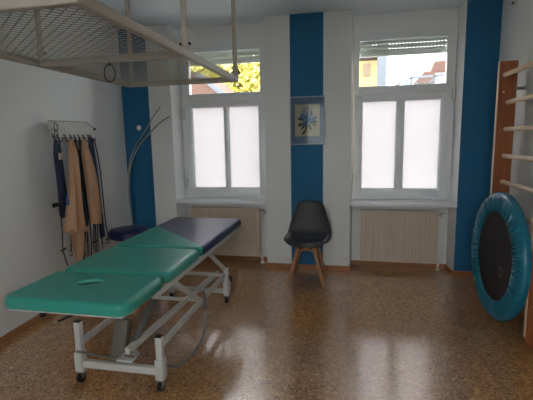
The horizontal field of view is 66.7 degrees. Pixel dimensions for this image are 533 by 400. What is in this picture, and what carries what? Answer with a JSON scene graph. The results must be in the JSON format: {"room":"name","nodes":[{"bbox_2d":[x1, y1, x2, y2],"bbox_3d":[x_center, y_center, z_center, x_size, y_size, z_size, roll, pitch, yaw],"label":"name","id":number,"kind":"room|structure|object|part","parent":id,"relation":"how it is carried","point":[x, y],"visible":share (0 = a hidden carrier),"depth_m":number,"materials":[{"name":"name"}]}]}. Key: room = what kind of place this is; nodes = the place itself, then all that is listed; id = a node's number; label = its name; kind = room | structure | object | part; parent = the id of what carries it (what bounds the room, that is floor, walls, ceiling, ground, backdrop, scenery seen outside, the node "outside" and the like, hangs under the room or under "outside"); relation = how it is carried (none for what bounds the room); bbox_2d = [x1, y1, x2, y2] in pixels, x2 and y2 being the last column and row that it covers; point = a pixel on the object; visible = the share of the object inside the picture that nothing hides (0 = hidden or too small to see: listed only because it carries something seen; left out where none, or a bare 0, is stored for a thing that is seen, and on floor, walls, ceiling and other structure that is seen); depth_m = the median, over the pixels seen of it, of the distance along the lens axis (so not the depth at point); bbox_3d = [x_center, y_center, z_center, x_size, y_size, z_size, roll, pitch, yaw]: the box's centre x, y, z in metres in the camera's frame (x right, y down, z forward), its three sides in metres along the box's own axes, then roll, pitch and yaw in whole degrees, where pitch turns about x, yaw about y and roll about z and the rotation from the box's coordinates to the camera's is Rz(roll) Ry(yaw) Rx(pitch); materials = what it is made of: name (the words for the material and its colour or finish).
{"room":"physiotherapy room","nodes":[
{"label":"physiotherapy room","id":0,"kind":"room"},
{"bbox_2d":[0,6,130,336],"bbox_3d":[-2.325,-0.134,1.819,0.250,2.810,6.452,0,9,9],"label":"wall","id":1,"kind":"structure","parent":0,"point":[30,96],"depth_m":3.51,"materials":[{"name":"white paint"}]},
{"bbox_2d":[0,313,50,345],"bbox_3d":[-2.149,1.209,2.136,0.014,0.055,6.124,0,9,9],"label":"baseboard","id":2,"kind":"structure","parent":1,"relation":"attached to","point":[37,318],"depth_m":3.25,"materials":[{"name":"brown wood"}]},
{"bbox_2d":[47,120,95,141],"bbox_3d":[-1.816,-0.643,3.800,0.152,0.199,0.664,0,9,9],"label":"wire rack","id":3,"kind":"object","parent":1,"relation":"attached to","point":[65,129],"visible":0.92,"depth_m":3.75,"materials":[{"name":"grey metal"}]},
{"bbox_2d":[52,139,68,218],"bbox_3d":[-1.804,-0.175,3.510,0.044,0.692,0.211,0,9,7],"label":"strap","id":4,"kind":"object","parent":3,"relation":"hanging from","point":[63,200],"visible":1,"depth_m":3.54,"materials":[{"name":"blue fabric"}]},
{"bbox_2d":[60,218,68,265],"bbox_3d":[-1.829,0.059,3.599,0.029,1.180,0.092,1,9,12],"label":"cord","id":5,"kind":"object","parent":3,"relation":"hanging from","point":[63,248],"visible":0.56,"depth_m":3.63,"materials":[{"name":"grey plastic"}]},
{"bbox_2d":[59,142,72,255],"bbox_3d":[-1.818,-0.008,3.671,0.018,1.070,0.059,-1,9,3],"label":"cord","id":6,"kind":"object","parent":3,"relation":"hanging from","point":[59,142],"visible":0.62,"depth_m":3.66,"materials":[{"name":"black fabric"}]},
{"bbox_3d":[-1.821,-0.658,3.765,0.031,0.121,0.582,0,9,9],"label":"grid plate","id":7,"kind":"part","parent":3,"relation":"part of","materials":[{"name":"silver metal"}]},
{"bbox_2d":[64,139,89,262],"bbox_3d":[-1.745,0.050,3.720,0.077,1.202,0.309,1,9,12],"label":"sling","id":8,"kind":"object","parent":3,"relation":"hanging from","point":[75,224],"visible":0.95,"depth_m":3.69,"materials":[{"name":"beige fabric"}]},
{"bbox_2d":[74,141,88,225],"bbox_3d":[-1.761,-0.152,3.852,0.020,0.821,0.133,0,9,8],"label":"strap","id":9,"kind":"object","parent":3,"relation":"hanging from","point":[84,198],"visible":0.74,"depth_m":3.88,"materials":[{"name":"black fabric"}]},
{"bbox_2d":[77,142,89,255],"bbox_3d":[-1.778,-0.006,3.927,0.020,1.150,0.067,1,9,12],"label":"cord","id":10,"kind":"object","parent":3,"relation":"hanging from","point":[77,142],"visible":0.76,"depth_m":4.01,"materials":[{"name":"grey plastic"}]},
{"bbox_2d":[80,142,91,255],"bbox_3d":[-1.766,0.008,3.981,0.012,1.195,0.052,1,9,12],"label":"rope","id":11,"kind":"object","parent":3,"relation":"hanging from","point":[80,142],"visible":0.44,"depth_m":4.02,"materials":[{"name":"black fabric"}]},
{"bbox_2d":[81,139,101,223],"bbox_3d":[-1.709,-0.166,3.971,0.085,0.851,0.261,-1,9,4],"label":"sling","id":12,"kind":"object","parent":3,"relation":"hanging from","point":[91,183],"visible":1,"depth_m":3.95,"materials":[{"name":"beige fabric"}]},
{"bbox_2d":[86,140,96,252],"bbox_3d":[-1.752,-0.029,4.043,0.023,1.140,0.077,0,9,9],"label":"cord","id":13,"kind":"object","parent":3,"relation":"hanging from","point":[94,240],"visible":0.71,"depth_m":4.10,"materials":[{"name":"grey plastic"}]},
{"bbox_2d":[88,141,99,250],"bbox_3d":[-1.751,-0.034,4.108,0.016,1.150,0.058,-1,9,3],"label":"cord","id":14,"kind":"object","parent":3,"relation":"hanging from","point":[88,141],"visible":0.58,"depth_m":4.18,"materials":[{"name":"grey plastic"}]},
{"bbox_2d":[94,224,97,253],"bbox_3d":[-1.758,-0.016,4.055,0.024,1.170,0.089,1,9,12],"label":"cord","id":15,"kind":"object","parent":3,"relation":"hanging from","point":[94,224],"visible":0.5,"depth_m":4.15,"materials":[{"name":"black fabric"}]},
{"bbox_3d":[-1.758,-0.035,4.052,0.024,1.131,0.089,1,9,12],"label":"cord","id":16,"kind":"part","parent":15,"relation":"part of","materials":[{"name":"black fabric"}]},
{"bbox_2d":[89,138,104,237],"bbox_3d":[-1.724,-0.114,4.117,0.027,1.025,0.138,1,9,12],"label":"strap","id":17,"kind":"object","parent":3,"relation":"hanging from","point":[92,151],"visible":0.54,"depth_m":4.13,"materials":[{"name":"blue"}]},
{"bbox_2d":[93,140,106,243],"bbox_3d":[-1.718,-0.072,4.186,0.015,1.100,0.132,-1,9,2],"label":"cord","id":18,"kind":"object","parent":3,"relation":"hanging from","point":[93,140],"visible":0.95,"depth_m":4.16,"materials":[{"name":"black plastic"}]},
{"bbox_2d":[94,141,109,243],"bbox_3d":[-1.706,-0.070,4.207,0.023,1.111,0.157,0,9,8],"label":"cord","id":19,"kind":"object","parent":3,"relation":"hanging from","point":[107,239],"visible":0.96,"depth_m":4.21,"materials":[{"name":"grey plastic"}]},
{"bbox_2d":[0,259,532,399],"bbox_3d":[-0.302,1.307,1.840,5.100,0.120,6.851,1,9,12],"label":"floor","id":20,"kind":"structure","parent":0,"point":[372,332],"depth_m":2.95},
{"bbox_2d":[4,217,240,391],"bbox_3d":[-0.766,0.698,2.977,0.684,0.762,2.080,1,9,12],"label":"table","id":21,"kind":"object","parent":20,"relation":"on","point":[111,283],"visible":1,"depth_m":2.49,"materials":[{"name":"green leather"}]},
{"bbox_3d":[-1.037,0.582,2.137,0.127,0.118,0.028,-2,9,-6],"label":"adjusting lever","id":22,"kind":"part","parent":21,"relation":"part of","materials":[{"name":"black plastic"}]},
{"bbox_3d":[-1.173,0.923,2.549,0.040,0.340,0.040,1,9,12],"label":"post","id":23,"kind":"part","parent":21,"relation":"part of","materials":[{"name":"white metal"}]},
{"bbox_2d":[4,271,161,316],"bbox_3d":[-0.939,0.478,2.123,0.684,0.065,0.423,1,9,12],"label":"cushion","id":24,"kind":"object","parent":21,"relation":"on","point":[80,293],"depth_m":2.00,"materials":[{"name":"green leather"}]},
{"bbox_3d":[-1.029,0.788,3.195,0.026,0.042,1.350,1,9,12],"label":"rail","id":25,"kind":"part","parent":21,"relation":"part of","materials":[{"name":"white metal"}]},
{"bbox_3d":[-0.811,0.921,2.375,0.100,0.012,0.100,1,9,12],"label":"motor plate","id":26,"kind":"part","parent":21,"relation":"part of","materials":[{"name":"white paint"}]},
{"bbox_2d":[65,246,198,283],"bbox_3d":[-0.840,0.404,2.603,0.684,0.065,0.541,1,9,12],"label":"cushion","id":27,"kind":"object","parent":21,"relation":"on","point":[167,264],"depth_m":2.52,"materials":[{"name":"green leather"}]},
{"bbox_3d":[-0.640,0.957,2.443,0.040,0.285,0.040,1,9,12],"label":"post","id":28,"kind":"part","parent":21,"relation":"part of","materials":[{"name":"white metal"}]},
{"bbox_3d":[-0.636,0.784,3.118,0.030,0.117,1.632,1,9,12],"label":"rail","id":29,"kind":"part","parent":21,"relation":"part of","materials":[{"name":"white metal"}]},
{"bbox_2d":[117,217,240,255],"bbox_3d":[-0.674,0.280,3.406,0.684,0.065,1.088,1,9,12],"label":"cushion","id":30,"kind":"object","parent":21,"relation":"on","point":[202,235],"depth_m":3.24,"materials":[{"name":"leather"}]},
{"bbox_2d":[167,291,206,367],"bbox_3d":[-0.527,0.917,2.854,0.065,0.317,0.728,0,9,10],"label":"cable","id":31,"kind":"object","parent":21,"relation":"hanging from","point":[204,296],"visible":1,"depth_m":3.05,"materials":[{"name":"grey plastic"}]},
{"bbox_3d":[-0.573,0.630,2.839,0.024,0.407,0.576,1,9,12],"label":"lift arm","id":32,"kind":"part","parent":21,"relation":"part of","materials":[{"name":"white paint"}]},
{"bbox_3d":[-0.739,0.393,3.092,0.630,0.036,1.695,1,9,12],"label":"frame","id":33,"kind":"part","parent":21,"relation":"part of","materials":[{"name":"white paint"}]},
{"bbox_3d":[-0.521,0.794,3.091,0.026,0.042,1.350,1,9,12],"label":"rail","id":34,"kind":"part","parent":21,"relation":"part of","materials":[{"name":"white metal"}]},
{"bbox_3d":[-0.435,0.527,3.502,0.024,0.408,0.605,1,9,12],"label":"lift arm","id":35,"kind":"part","parent":21,"relation":"part of","materials":[{"name":"white paint"}]},
{"bbox_3d":[-0.370,0.755,3.751,0.040,0.285,0.040,1,9,12],"label":"post","id":36,"kind":"part","parent":21,"relation":"part of","materials":[{"name":"white metal"}]},
{"bbox_2d":[108,225,148,240],"bbox_3d":[-1.441,0.589,4.332,0.518,0.599,0.495,1,9,12],"label":"round stool","id":37,"kind":"object","parent":20,"relation":"on","point":[122,233],"visible":0.36,"depth_m":4.13,"materials":[{"name":"blue leather"}]},
{"bbox_2d":[128,107,169,224],"bbox_3d":[-1.376,-0.130,4.767,0.628,1.890,0.120,1,9,12],"label":"stand","id":38,"kind":"object","parent":20,"relation":"on","point":[131,161],"visible":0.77,"depth_m":4.72,"materials":[{"name":"grey metal"}]},
{"bbox_2d":[284,200,331,287],"bbox_3d":[0.435,0.451,4.268,0.478,0.830,0.497,1,9,15],"label":"shell chair","id":39,"kind":"object","parent":20,"relation":"on","point":[309,228],"visible":1,"depth_m":4.36,"materials":[{"name":"grey plastic"}]},
{"bbox_3d":[0.278,0.666,4.186,0.161,0.434,0.040,-4,9,-17],"label":"leg","id":40,"kind":"part","parent":39,"relation":"part of","materials":[{"name":"brown wood"}]},
{"bbox_3d":[0.353,0.626,4.447,0.040,0.434,0.150,-8,11,-40],"label":"leg","id":41,"kind":"part","parent":39,"relation":"part of","materials":[{"name":"brown wood"}]},
{"bbox_3d":[0.525,0.671,4.122,0.040,0.434,0.161,-9,12,-43],"label":"leg","id":42,"kind":"part","parent":39,"relation":"part of","materials":[{"name":"brown wood"}]},
{"bbox_3d":[0.587,0.631,4.386,0.150,0.434,0.040,-4,9,-20],"label":"leg","id":43,"kind":"part","parent":39,"relation":"part of","materials":[{"name":"brown wood"}]},
{"bbox_2d":[471,192,531,321],"bbox_3d":[1.837,0.444,3.242,0.115,1.020,1.020,0,9,9],"label":"trampoline","id":44,"kind":"object","parent":20,"relation":"on","point":[501,258],"visible":1,"depth_m":3.09,"materials":[{"name":"teal plastic"}]},
{"bbox_2d":[75,0,466,28],"bbox_3d":[-0.357,-1.605,1.402,5.100,0.150,6.851,1,9,12],"label":"ceiling","id":45,"kind":"structure","parent":0,"point":[200,13],"depth_m":4.11,"materials":[{"name":"white paint"}]},
{"bbox_2d":[0,0,239,87],"bbox_3d":[-0.888,-1.221,2.311,1.012,0.860,1.997,1,9,12],"label":"rack","id":46,"kind":"object","parent":45,"relation":"hanging from","point":[175,51],"visible":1,"depth_m":2.19,"materials":[{"name":"white metal"}]},
{"bbox_3d":[-1.345,-1.221,2.351,0.033,0.855,0.033,1,9,12],"label":"hanging rod","id":47,"kind":"part","parent":46,"relation":"part of","materials":[{"name":"white paint"}]},
{"bbox_2d":[104,63,115,81],"bbox_3d":[-0.903,-0.747,2.328,0.069,0.134,0.008,-1,9,2],"label":"ring","id":48,"kind":"object","parent":46,"relation":"hanging from","point":[109,64],"visible":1,"depth_m":2.33,"materials":[{"name":"black plastic"}]},
{"bbox_3d":[-1.127,-1.370,3.316,0.034,0.855,0.034,1,9,12],"label":"hanging rod","id":49,"kind":"part","parent":46,"relation":"part of","materials":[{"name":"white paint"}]},
{"bbox_3d":[-0.453,-1.210,2.168,0.033,0.855,0.033,1,9,12],"label":"hanging rod","id":50,"kind":"part","parent":46,"relation":"part of","materials":[{"name":"white paint"}]},
{"bbox_3d":[-0.252,-1.360,3.137,0.038,0.855,0.038,1,9,12],"label":"hanging rod","id":51,"kind":"part","parent":46,"relation":"part of","materials":[{"name":"white paint"}]},
{"bbox_2d":[117,0,502,270],"bbox_3d":[0.338,-0.622,4.730,4.650,2.810,0.420,1,9,12],"label":"wall","id":52,"kind":"structure","parent":0,"point":[306,54],"depth_m":4.45,"materials":[{"name":"white paint"}]},
{"bbox_2d":[290,96,324,144],"bbox_3d":[0.447,-0.870,4.442,0.383,0.522,0.020,1,9,12],"label":"framed picture","id":53,"kind":"object","parent":52,"relation":"attached to","point":[307,113],"visible":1,"depth_m":4.44,"materials":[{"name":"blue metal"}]},
{"bbox_2d":[205,255,472,276],"bbox_3d":[0.354,0.755,4.839,4.090,0.055,0.254,1,9,12],"label":"baseboard","id":54,"kind":"structure","parent":52,"relation":"attached to","point":[447,268],"depth_m":4.71,"materials":[{"name":"brown wood"}]},
{"bbox_2d":[188,197,447,263],"bbox_3d":[0.538,0.356,4.964,3.095,0.800,0.180,1,9,12],"label":"wall","id":55,"kind":"structure","parent":0,"point":[356,210],"depth_m":4.75,"materials":[{"name":"white paint"}]},
{"bbox_2d":[176,41,265,204],"bbox_3d":[-0.535,-0.978,4.796,1.107,2.023,0.375,1,9,12],"label":"window","id":56,"kind":"structure","parent":55,"relation":"in","point":[224,133],"depth_m":4.88,"materials":[{"name":"white plastic"}]},
{"bbox_3d":[-0.695,-0.638,4.960,0.418,0.988,0.006,1,9,12],"label":"frosted pane","id":57,"kind":"part","parent":56,"relation":"part of","materials":[{"name":"white glass"}]},
{"bbox_3d":[-0.529,0.010,4.883,1.107,0.043,0.250,1,9,12],"label":"sill","id":58,"kind":"part","parent":56,"relation":"part of","materials":[{"name":"white"}]},
{"bbox_2d":[190,50,259,65],"bbox_3d":[-0.515,-1.814,4.831,0.990,0.380,0.050,1,9,12],"label":"roller shutter","id":59,"kind":"object","parent":56,"relation":"attached to","point":[248,56],"depth_m":4.82,"materials":[{"name":"grey"}]},
{"bbox_3d":[-0.487,-0.625,4.913,0.986,1.128,0.076,1,9,12],"label":"sash","id":60,"kind":"part","parent":56,"relation":"part of","materials":[{"name":"white plastic"}]},
{"bbox_3d":[-0.261,-0.633,4.871,0.384,0.988,0.006,1,9,12],"label":"frosted pane","id":61,"kind":"part","parent":56,"relation":"part of","materials":[{"name":"white glass"}]},
{"bbox_2d":[190,207,264,262],"bbox_3d":[-0.466,0.426,5.008,0.947,0.685,0.154,1,9,12],"label":"radiator","id":62,"kind":"object","parent":55,"relation":"attached to","point":[246,241],"visible":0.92,"depth_m":4.93,"materials":[{"name":"beige metal"}]},
{"bbox_2d":[360,209,445,270],"bbox_3d":[1.532,0.450,4.599,0.907,0.685,0.154,1,9,12],"label":"radiator","id":63,"kind":"object","parent":55,"relation":"attached to","point":[403,236],"visible":1,"depth_m":4.56,"materials":[{"name":"beige metal"}]},
{"bbox_2d":[350,27,457,207],"bbox_3d":[1.480,-0.971,4.381,1.096,2.058,0.375,1,9,12],"label":"window","id":64,"kind":"structure","parent":55,"relation":"in","point":[403,134],"depth_m":4.46,"materials":[{"name":"white plastic"}]},
{"bbox_3d":[1.260,-0.615,4.560,0.380,0.988,0.006,1,9,12],"label":"frosted pane","id":65,"kind":"part","parent":64,"relation":"part of","materials":[{"name":"white glass"}]},
{"bbox_3d":[1.483,-0.601,4.509,0.980,1.128,0.076,1,9,12],"label":"sash","id":66,"kind":"part","parent":64,"relation":"part of","materials":[{"name":"white plastic"}]},
{"bbox_2d":[359,37,446,57],"bbox_3d":[1.494,-1.800,4.418,1.009,0.430,0.050,1,9,12],"label":"roller shutter","id":67,"kind":"object","parent":64,"relation":"attached to","point":[434,47],"depth_m":4.42,"materials":[{"name":"grey"}]},
{"bbox_3d":[1.486,0.034,4.470,1.096,0.043,0.250,1,9,12],"label":"sill","id":68,"kind":"part","parent":64,"relation":"part of","materials":[{"name":"white stone"}]},
{"bbox_3d":[1.704,-0.609,4.469,0.390,0.988,0.006,1,9,12],"label":"frosted pane","id":69,"kind":"part","parent":64,"relation":"part of","materials":[{"name":"white glass"}]},
{"bbox_2d":[179,7,458,45],"bbox_3d":[0.493,-1.928,4.610,3.095,0.198,0.200,1,9,12],"label":"wall","id":70,"kind":"structure","parent":0,"point":[446,17],"depth_m":4.37,"materials":[{"name":"white paint"}]},
{"bbox_2d":[499,0,532,305],"bbox_3d":[1.788,-0.085,0.976,0.250,2.810,6.431,1,9,12],"label":"wall","id":71,"kind":"structure","parent":0,"point":[516,42],"depth_m":3.46,"materials":[{"name":"white paint"}]},
{"bbox_2d":[490,60,532,346],"bbox_3d":[2.001,-0.063,3.138,0.200,2.116,0.936,1,9,12],"label":"wall bars","id":72,"kind":"object","parent":71,"relation":"attached to","point":[506,100],"visible":0.53,"depth_m":3.44,"materials":[{"name":"orange wood"}]},
{"bbox_2d":[511,0,517,9],"bbox_3d":[2.203,-1.756,3.601,0.030,0.100,0.080,1,9,12],"label":"wall fitting","id":73,"kind":"object","parent":71,"relation":"attached to","point":[514,3],"visible":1,"depth_m":3.60,"materials":[{"name":"white plastic"}]},
{"label":"outside","id":74,"kind":"structure","parent":0,"visible":0},
{"bbox_3d":[7.541,-3.575,36.607,80.000,0.100,65.019,1,9,12],"label":"ground","id":75,"kind":"structure","parent":74,"visible":0},
{"bbox_2d":[191,73,234,93],"bbox_3d":[-2.583,-1.548,10.447,3.911,4.050,2.140,1,9,12],"label":"building","id":76,"kind":"structure","parent":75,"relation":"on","point":[212,88],"depth_m":9.01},
{"bbox_2d":[194,55,259,92],"bbox_3d":[-1.043,-4.220,15.579,6.125,7.762,3.382,1,9,12],"label":"autumn tree","id":77,"kind":"object","parent":75,"relation":"on","point":[247,70],"visible":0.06,"depth_m":14.33,"materials":[{"name":"yellow plant"}]},
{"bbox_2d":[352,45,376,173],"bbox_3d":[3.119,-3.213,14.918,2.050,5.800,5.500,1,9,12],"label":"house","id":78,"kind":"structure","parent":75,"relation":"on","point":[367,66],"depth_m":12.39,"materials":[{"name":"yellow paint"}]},
{"bbox_2d":[377,44,386,85],"bbox_3d":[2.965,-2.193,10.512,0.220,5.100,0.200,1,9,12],"label":"building","id":79,"kind":"structure","parent":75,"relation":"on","point":[381,61],"depth_m":10.26,"materials":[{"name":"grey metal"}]},
{"bbox_2d":[395,74,444,84],"bbox_3d":[3.452,-1.173,9.433,2.300,3.385,0.050,1,9,12],"label":"fence","id":80,"kind":"object","parent":75,"relation":"on","point":[412,78],"visible":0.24,"depth_m":9.15,"materials":[{"name":"grey metal"}]},
{"bbox_3d":[3.575,-1.673,9.330,0.455,2.200,0.020,1,9,12],"label":"wire panel","id":81,"kind":"part","parent":80,"relation":"part of","materials":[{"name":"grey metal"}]},
{"bbox_2d":[413,60,445,83],"bbox_3d":[11.420,-5.371,26.037,6.600,6.450,5.400,1,9,12],"label":"house","id":82,"kind":"structure","parent":75,"relation":"on","point":[438,67],"depth_m":24.29,"materials":[{"name":"grey"}]}
]}

